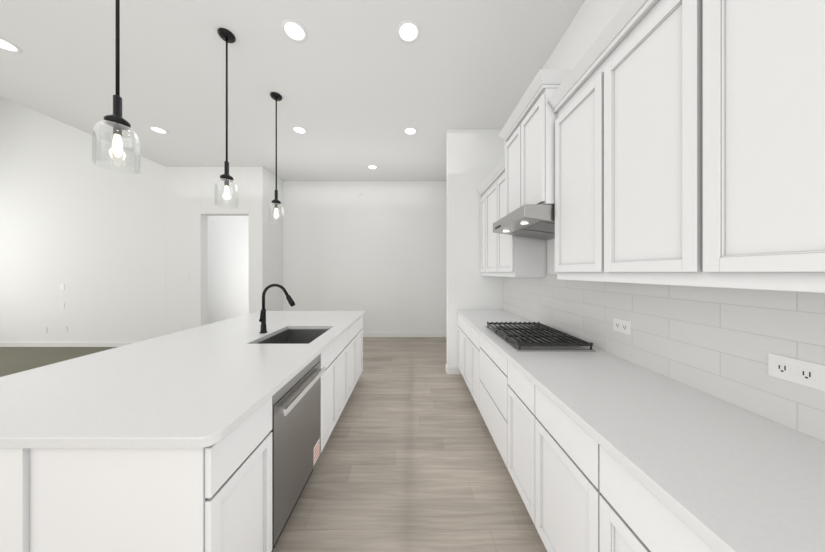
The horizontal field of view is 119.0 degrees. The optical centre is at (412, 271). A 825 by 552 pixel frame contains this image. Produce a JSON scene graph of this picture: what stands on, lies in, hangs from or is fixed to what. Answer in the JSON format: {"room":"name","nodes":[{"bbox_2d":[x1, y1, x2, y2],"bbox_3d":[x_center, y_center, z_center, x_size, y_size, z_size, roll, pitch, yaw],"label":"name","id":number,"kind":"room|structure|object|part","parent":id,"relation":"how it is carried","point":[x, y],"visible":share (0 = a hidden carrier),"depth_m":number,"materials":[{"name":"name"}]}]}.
{"room":"kitchen","nodes":[
{"label":"kitchen","id":0,"kind":"room"},
{"bbox_2d":[0,96,267,341],"bbox_3d":[-5.930,-1.325,4.762,6.080,5.550,0.163,0,0,0],"label":"wall","id":1,"kind":"structure","parent":0,"point":[118,254],"depth_m":4.68,"materials":[{"name":"white paint"}]},
{"bbox_2d":[0,342,135,346],"bbox_3d":[-6.540,1.400,4.673,4.920,0.100,0.014,0,0,0],"label":"baseboard","id":2,"kind":"structure","parent":1,"relation":"attached to","point":[2,344],"depth_m":4.67,"materials":[{"name":"white paint"}]},
{"bbox_2d":[268,172,283,310],"bbox_3d":[-2.959,-0.290,5.130,0.143,3.480,0.540,0,0,0],"label":"wall","id":3,"kind":"structure","parent":0,"point":[275,231],"depth_m":5.13,"materials":[{"name":"white paint"}]},
{"bbox_2d":[0,0,584,180],"bbox_3d":[-3.250,-3.090,1.900,12.100,2.120,10.200,0,0,0],"label":"ceiling","id":4,"kind":"structure","parent":0,"point":[359,86],"depth_m":2.50,"materials":[{"name":"white paint"}]},
{"bbox_2d":[0,38,21,52],"bbox_3d":[-3.650,-2.027,2.154,0.196,0.006,0.196,0,0,0],"label":"recessed light","id":5,"kind":"object","parent":4,"relation":"in","point":[6,45],"visible":1,"depth_m":2.18,"materials":[{"name":"white paint"}]},
{"bbox_2d":[92,0,140,173],"bbox_3d":[-1.585,-1.295,1.306,0.167,1.470,0.167,0,0,0],"label":"pendant light","id":6,"kind":"object","parent":4,"relation":"hanging from","point":[117,122],"visible":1,"depth_m":1.30,"materials":[{"name":"clear glass"}]},
{"bbox_3d":[-1.585,-0.674,1.306,0.167,0.228,0.167,0,0,0],"label":"lamp shade","id":7,"kind":"part","parent":6,"relation":"part of","materials":[{"name":"clear glass"}]},
{"bbox_2d":[149,126,167,133],"bbox_3d":[-3.630,-2.027,3.474,0.196,0.006,0.196,0,0,0],"label":"recessed light","id":8,"kind":"object","parent":4,"relation":"in","point":[157,129],"visible":1,"depth_m":3.48,"materials":[{"name":"white paint"}]},
{"bbox_2d":[214,28,238,208],"bbox_3d":[-1.590,-1.295,2.080,0.167,1.470,0.167,0,0,0],"label":"pendant light","id":9,"kind":"object","parent":4,"relation":"hanging from","point":[227,37],"visible":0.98,"depth_m":2.07,"materials":[{"name":"clear glass"}]},
{"bbox_3d":[-1.590,-0.674,2.080,0.167,0.228,0.167,0,0,0],"label":"lamp shade","id":10,"kind":"part","parent":9,"relation":"part of","materials":[{"name":"clear glass"}]},
{"bbox_2d":[268,92,283,223],"bbox_3d":[-1.570,-1.295,2.800,0.167,1.470,0.167,0,0,0],"label":"pendant light","id":11,"kind":"object","parent":4,"relation":"hanging from","point":[276,97],"visible":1,"depth_m":2.79,"materials":[{"name":"clear glass"}]},
{"bbox_3d":[-1.570,-0.674,2.800,0.167,0.228,0.167,0,0,0],"label":"lamp shade","id":12,"kind":"part","parent":11,"relation":"part of","materials":[{"name":"clear glass"}]},
{"bbox_2d":[281,19,306,41],"bbox_3d":[-0.994,-2.027,2.047,0.196,0.006,0.196,0,0,0],"label":"recessed light","id":13,"kind":"object","parent":4,"relation":"in","point":[293,30],"visible":1,"depth_m":2.04,"materials":[{"name":"white paint"}]},
{"bbox_2d":[292,126,306,133],"bbox_3d":[-1.615,-2.027,3.474,0.196,0.006,0.196,0,0,0],"label":"recessed light","id":14,"kind":"object","parent":4,"relation":"in","point":[299,130],"visible":1,"depth_m":3.48,"materials":[{"name":"white paint"}]},
{"bbox_2d":[367,165,377,168],"bbox_3d":[-0.774,-2.027,4.700,0.196,0.006,0.196,0,0,0],"label":"recessed light","id":15,"kind":"object","parent":4,"relation":"in","point":[372,166],"visible":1,"depth_m":4.69,"materials":[{"name":"white paint"}]},
{"bbox_2d":[397,20,419,42],"bbox_3d":[-0.034,-2.027,2.055,0.196,0.006,0.196,0,0,0],"label":"recessed light","id":16,"kind":"object","parent":4,"relation":"in","point":[408,31],"visible":1,"depth_m":2.05,"materials":[{"name":"white paint"}]},
{"bbox_2d":[404,127,416,134],"bbox_3d":[-0.030,-2.027,3.500,0.196,0.006,0.196,0,0,0],"label":"recessed light","id":17,"kind":"object","parent":4,"relation":"in","point":[410,130],"visible":1,"depth_m":3.49,"materials":[{"name":"white paint"}]},
{"bbox_2d":[284,181,443,332],"bbox_3d":[-0.875,-0.290,5.480,4.270,3.480,0.120,0,0,0],"label":"wall","id":18,"kind":"structure","parent":0,"point":[378,252],"depth_m":5.42,"materials":[{"name":"white paint"}]},
{"bbox_2d":[363,333,446,336],"bbox_3d":[-0.995,1.400,5.411,3.790,0.100,0.017,0,0,0],"label":"baseboard","id":19,"kind":"structure","parent":18,"relation":"attached to","point":[364,334],"depth_m":5.41,"materials":[{"name":"white paint"}]},
{"bbox_2d":[273,337,546,551],"bbox_3d":[-3.250,1.490,1.900,12.100,0.080,10.200,0,0,0],"label":"floor","id":20,"kind":"structure","parent":0,"point":[410,459],"depth_m":1.74,"materials":[{"name":"brown wood"}]},
{"bbox_2d":[0,347,116,376],"bbox_3d":[-6.500,1.444,0.840,4.999,0.012,7.679,0,0,0],"label":"carpet floor","id":21,"kind":"structure","parent":20,"relation":"on","point":[13,360],"depth_m":4.18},
{"bbox_2d":[0,312,364,551],"bbox_3d":[-1.172,1.008,2.038,1.096,0.884,2.505,0,0,0],"label":"kitchen island","id":22,"kind":"object","parent":20,"relation":"on","point":[239,492],"depth_m":0.80,"materials":[{"name":"paint"}]},
{"bbox_2d":[0,312,363,443],"bbox_3d":[-1.359,0.547,2.048,1.443,0.035,2.544,0,0,0],"label":"island countertop","id":23,"kind":"structure","parent":22,"relation":"on","point":[193,385],"depth_m":1.13,"materials":[{"name":"white stone"}]},
{"bbox_2d":[256,284,294,331],"bbox_3d":[-1.177,0.315,2.107,0.307,0.427,0.085,0,0,0],"label":"faucet","id":24,"kind":"object","parent":23,"relation":"on","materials":[{"name":"black metal"}]},
{"bbox_2d":[256,328,327,343],"bbox_3d":[-1.000,0.680,2.100,0.496,0.255,0.636,0,0,0],"label":"sink","id":25,"kind":"object","parent":23,"relation":"in","point":[290,335],"depth_m":2.41,"materials":[{"name":"grey metal"}]},
{"bbox_2d":[457,313,467,385],"bbox_3d":[0.964,1.008,3.030,0.648,0.884,0.836,0,0,0],"label":"base cabinet","id":26,"kind":"object","parent":20,"relation":"on","point":[462,325],"depth_m":3.06,"materials":[{"name":"paint"}]},
{"bbox_2d":[468,325,475,402],"bbox_3d":[0.964,1.008,2.514,0.648,0.884,0.388,0,0,0],"label":"base cabinet","id":27,"kind":"object","parent":20,"relation":"on","point":[471,332],"depth_m":2.61,"materials":[{"name":"paint"}]},
{"bbox_2d":[476,333,503,460],"bbox_3d":[0.964,1.008,1.980,0.648,0.884,0.776,0,0,0],"label":"base cabinet","id":28,"kind":"object","parent":20,"relation":"on","point":[489,363],"depth_m":1.97,"materials":[{"name":"paint"}]},
{"bbox_2d":[504,361,527,510],"bbox_3d":[0.964,1.008,1.432,0.648,0.884,0.416,0,0,0],"label":"base cabinet","id":29,"kind":"object","parent":20,"relation":"on","point":[515,383],"depth_m":1.51,"materials":[{"name":"paint"}]},
{"bbox_2d":[528,381,579,551],"bbox_3d":[0.964,1.008,1.054,0.648,0.884,0.532,0,0,0],"label":"base cabinet","id":30,"kind":"object","parent":20,"relation":"on","point":[553,441],"depth_m":1.12,"materials":[{"name":"paint"}]},
{"bbox_2d":[580,429,711,551],"bbox_3d":[0.964,1.008,0.618,0.648,0.884,0.532,0,0,0],"label":"base cabinet","id":31,"kind":"object","parent":20,"relation":"on","point":[601,450],"depth_m":0.76,"materials":[{"name":"paint"}]},
{"bbox_2d":[456,309,824,551],"bbox_3d":[0.949,0.547,0.724,0.678,0.035,5.448,0,0,0],"label":"countertop","id":32,"kind":"structure","parent":31,"relation":"on","point":[738,479],"depth_m":0.76,"materials":[{"name":"white stone"}]},
{"bbox_2d":[485,321,596,351],"bbox_3d":[0.963,0.502,1.980,0.525,0.054,0.720,0,0,0],"label":"cooktop","id":33,"kind":"object","parent":32,"relation":"in","point":[533,336],"depth_m":1.80,"materials":[{"name":"grey metal"}]},
{"bbox_2d":[444,129,503,366],"bbox_3d":[0.880,-0.290,3.510,0.760,3.480,0.120,0,0,0],"label":"wall","id":34,"kind":"structure","parent":0,"point":[472,154],"depth_m":3.45,"materials":[{"name":"white paint"}]},
{"bbox_2d":[446,366,460,373],"bbox_3d":[0.888,1.400,3.445,0.804,0.100,0.017,0,0,0],"label":"baseboard","id":35,"kind":"structure","parent":34,"relation":"attached to","point":[452,370],"depth_m":3.44,"materials":[{"name":"white paint"}]},
{"bbox_2d":[504,0,626,273],"bbox_3d":[1.349,-0.290,1.210,0.123,3.480,8.420,0,0,0],"label":"wall","id":36,"kind":"structure","parent":0,"point":[593,16],"depth_m":1.88,"materials":[{"name":"white paint"}]},
{"bbox_2d":[479,192,480,271],"bbox_3d":[1.124,-0.527,3.293,0.328,1.155,0.311,0,0,0],"label":"upper cabinet","id":37,"kind":"object","parent":36,"relation":"attached to","point":[479,192],"depth_m":3.43,"materials":[{"name":"paint"}]},
{"bbox_2d":[481,184,492,275],"bbox_3d":[1.124,-0.527,2.975,0.328,1.155,0.536,0,0,0],"label":"upper cabinet","id":38,"kind":"object","parent":36,"relation":"attached to","point":[486,248],"depth_m":3.20,"materials":[{"name":"paint"}]},
{"bbox_2d":[493,240,546,276],"bbox_3d":[1.124,-0.527,2.572,0.328,1.155,0.482,0,0,0],"label":"upper cabinet","id":39,"kind":"object","parent":36,"relation":"attached to","point":[522,258],"depth_m":2.33,"materials":[{"name":"paint"}]},
{"bbox_2d":[489,80,572,243],"bbox_3d":[1.026,-0.787,1.990,0.523,0.969,0.678,0,0,0],"label":"upper cabinet","id":40,"kind":"object","parent":36,"relation":"attached to","point":[521,184],"depth_m":1.88,"materials":[{"name":"paint"}]},
{"bbox_2d":[549,64,588,280],"bbox_3d":[1.124,-0.527,1.412,0.328,1.155,0.474,0,0,0],"label":"upper cabinet","id":41,"kind":"object","parent":36,"relation":"attached to","point":[570,230],"depth_m":1.47,"materials":[{"name":"paint"}]},
{"bbox_2d":[613,318,630,334],"bbox_3d":[1.278,0.330,1.486,0.007,0.080,0.120,0,0,0],"label":"electrical outlet","id":42,"kind":"object","parent":36,"relation":"attached to","point":[621,326],"visible":1,"depth_m":1.48,"materials":[{"name":"white plastic"}]},
{"bbox_2d":[589,0,672,284],"bbox_3d":[1.124,-0.527,1.020,0.328,1.155,0.521,0,0,0],"label":"upper cabinet","id":43,"kind":"object","parent":36,"relation":"attached to","point":[672,142],"depth_m":1.06,"materials":[{"name":"paint"}]},
{"bbox_2d":[503,274,824,441],"bbox_3d":[1.286,0.275,0.725,0.008,0.509,5.449,0,0,0],"label":"backsplash","id":44,"kind":"structure","parent":36,"relation":"attached to","point":[720,343],"depth_m":1.06,"materials":[{"name":"white tile"}]},
{"bbox_2d":[673,0,824,292],"bbox_3d":[1.124,-0.527,0.606,0.328,1.155,0.519,0,0,0],"label":"upper cabinet","id":45,"kind":"object","parent":36,"relation":"attached to","point":[749,75],"depth_m":0.70,"materials":[{"name":"paint"}]},
{"bbox_2d":[768,353,824,390],"bbox_3d":[1.278,0.330,0.812,0.007,0.080,0.120,0,0,0],"label":"electrical outlet","id":46,"kind":"object","parent":36,"relation":"attached to","point":[805,373],"visible":1,"depth_m":0.81,"materials":[{"name":"white plastic"}]}
]}

